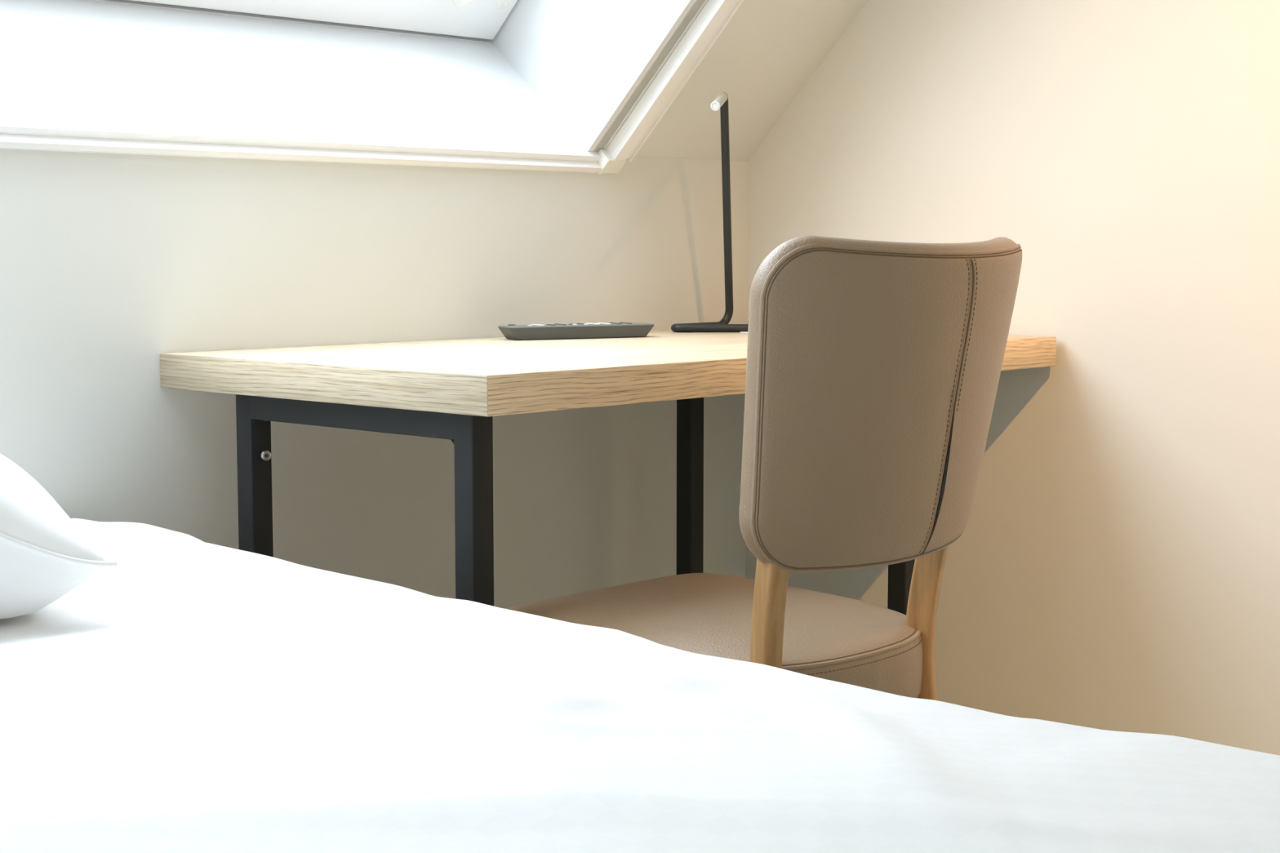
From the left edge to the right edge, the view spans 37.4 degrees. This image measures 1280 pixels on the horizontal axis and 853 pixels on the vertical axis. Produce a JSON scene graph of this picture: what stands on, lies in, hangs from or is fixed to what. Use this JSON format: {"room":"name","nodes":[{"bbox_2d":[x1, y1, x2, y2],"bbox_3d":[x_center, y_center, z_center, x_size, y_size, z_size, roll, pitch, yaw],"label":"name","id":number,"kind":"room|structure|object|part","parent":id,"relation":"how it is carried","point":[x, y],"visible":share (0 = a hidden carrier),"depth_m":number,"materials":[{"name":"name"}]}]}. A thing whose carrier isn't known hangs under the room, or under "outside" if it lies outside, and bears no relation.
{"room":"attic bedroom","nodes":[
{"label":"attic bedroom","id":0,"kind":"room"},
{"bbox_2d":[0,148,747,608],"bbox_3d":[-1.079,0.237,1.940,0.100,1.125,3.812,5,7,42],"label":"wall","id":1,"kind":"structure","parent":0,"point":[111,264],"depth_m":2.59,"materials":[{"name":"white paint"}]},
{"bbox_2d":[593,0,867,161],"bbox_3d":[-0.601,-0.940,1.385,1.399,1.409,3.812,5,7,42],"label":"ceiling","id":2,"kind":"structure","parent":0,"point":[768,51],"depth_m":2.97,"materials":[{"name":"white paint"}]},
{"bbox_2d":[0,0,743,173],"bbox_3d":[-0.639,-0.751,1.980,0.956,0.902,2.249,5,7,42],"label":"window","id":3,"kind":"structure","parent":2,"relation":"attached to","point":[548,73],"depth_m":2.68,"materials":[{"name":"white"}]},
{"bbox_3d":[-0.778,-0.329,2.149,0.034,0.024,2.119,5,7,42],"label":"rail","id":4,"kind":"part","parent":3,"relation":"part of","materials":[{"name":"white paint"}]},
{"bbox_3d":[-0.713,-0.850,2.039,0.646,0.650,2.036,5,7,42],"label":"sash","id":5,"kind":"part","parent":3,"relation":"part of","materials":[{"name":"white paint"}]},
{"bbox_3d":[-0.539,-0.629,1.899,0.684,0.670,2.249,5,7,42],"label":"blind frame","id":6,"kind":"part","parent":3,"relation":"part of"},
{"bbox_3d":[0.188,-0.707,2.681,0.658,0.663,0.027,5,7,42],"label":"rail","id":7,"kind":"part","parent":3,"relation":"part of","materials":[{"name":"white paint"}]},
{"bbox_2d":[745,0,1279,755],"bbox_3d":[1.392,-0.620,2.107,4.200,2.800,0.100,5,7,42],"label":"wall","id":8,"kind":"structure","parent":0,"point":[1114,565],"depth_m":2.76,"materials":[{"name":"white paint"}]},
{"bbox_3d":[0.282,0.866,0.741,3.800,0.100,3.812,5,7,42],"label":"floor","id":9,"kind":"structure","parent":0,"visible":0},
{"bbox_2d":[160,328,1056,615],"bbox_3d":[0.008,0.262,2.608,0.599,0.750,1.140,5,7,42],"label":"desk","id":10,"kind":"object","parent":9,"relation":"on","point":[450,389],"visible":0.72,"depth_m":2.20,"materials":[{"name":"brown wood"}]},
{"bbox_3d":[-0.468,0.309,2.320,0.030,0.703,0.030,5,7,42],"label":"leg","id":11,"kind":"part","parent":10,"relation":"part of","materials":[{"name":"black metal"}]},
{"bbox_3d":[-0.323,-0.013,2.155,0.370,0.030,0.030,5,7,42],"label":"rail","id":12,"kind":"part","parent":10,"relation":"part of","materials":[{"name":"black metal"}]},
{"bbox_3d":[-0.178,0.334,2.054,0.030,0.703,0.030,5,7,42],"label":"leg","id":13,"kind":"part","parent":10,"relation":"part of","materials":[{"name":"black metal"}]},
{"bbox_2d":[497,322,654,340],"bbox_3d":[-0.091,-0.139,2.749,0.233,0.021,0.051,-3,6,-28],"label":"tray","id":14,"kind":"object","parent":10,"relation":"on","point":[599,330],"visible":1,"depth_m":2.72,"materials":[{"name":"grey plastic"}]},
{"bbox_3d":[-0.091,-0.148,2.749,0.232,0.002,0.050,-3,6,-28],"label":"plate","id":15,"kind":"part","parent":14,"relation":"part of","materials":[{"name":"grey plastic"}]},
{"bbox_3d":[0.076,0.253,2.909,0.030,0.703,0.030,5,7,42],"label":"leg","id":16,"kind":"part","parent":10,"relation":"part of","materials":[{"name":"black metal"}]},
{"bbox_2d":[671,92,748,333],"bbox_3d":[0.135,-0.325,2.881,0.202,0.368,0.500,3,6,28],"label":"desk lamp","id":17,"kind":"object","parent":10,"relation":"on","point":[721,102],"visible":0.77,"depth_m":2.94,"materials":[{"name":"black metal"}]},
{"bbox_3d":[0.118,-0.333,2.957,0.047,0.367,0.141,1,5,7],"label":"stem","id":18,"kind":"part","parent":17,"relation":"part of","materials":[{"name":"black paint"}]},
{"bbox_3d":[0.366,0.278,2.643,0.030,0.703,0.030,5,7,42],"label":"leg","id":19,"kind":"part","parent":10,"relation":"part of","materials":[{"name":"black metal"}]},
{"bbox_2d":[505,235,1022,700],"bbox_3d":[0.117,0.242,2.063,0.550,0.893,0.446,5,7,42],"label":"chair","id":20,"kind":"object","parent":9,"relation":"on","point":[873,368],"visible":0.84,"depth_m":1.84,"materials":[{"name":"beige leather"}]},
{"bbox_3d":[0.090,0.240,2.095,0.451,0.101,0.434,5,7,42],"label":"seat","id":21,"kind":"part","parent":20,"relation":"part of","materials":[{"name":"beige leather"}]},
{"bbox_3d":[0.135,0.410,1.838,0.026,0.600,0.099,-2,6,-22],"label":"leg","id":22,"kind":"part","parent":20,"relation":"part of","materials":[{"name":"brown wood"}]},
{"bbox_3d":[0.264,-0.025,1.895,0.130,0.330,0.429,5,7,42],"label":"backrest","id":23,"kind":"part","parent":20,"relation":"part of","materials":[{"name":"beige leather"}]},
{"bbox_3d":[0.336,0.390,2.055,0.099,0.600,0.026,2,6,17],"label":"leg","id":24,"kind":"part","parent":20,"relation":"part of","materials":[{"name":"brown wood"}]},
{"bbox_3d":[-0.443,0.543,1.046,2.020,0.485,1.473,5,7,42],"label":"bed","id":25,"kind":"object","parent":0,"visible":0},
{"bbox_2d":[0,518,1279,852],"bbox_3d":[-0.403,0.518,1.028,2.118,0.600,1.637,5,7,42],"label":"duvet","id":26,"kind":"object","parent":25,"relation":"on","point":[189,695],"visible":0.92,"depth_m":1.24,"materials":[{"name":"white fabric"}]},
{"bbox_2d":[0,453,117,618],"bbox_3d":[-0.822,0.073,1.692,0.582,0.190,0.435,-3,6,-32],"label":"pillow","id":27,"kind":"object","parent":26,"relation":"on","point":[45,555],"visible":1,"depth_m":1.65,"materials":[{"name":"white fabric"}]}
]}

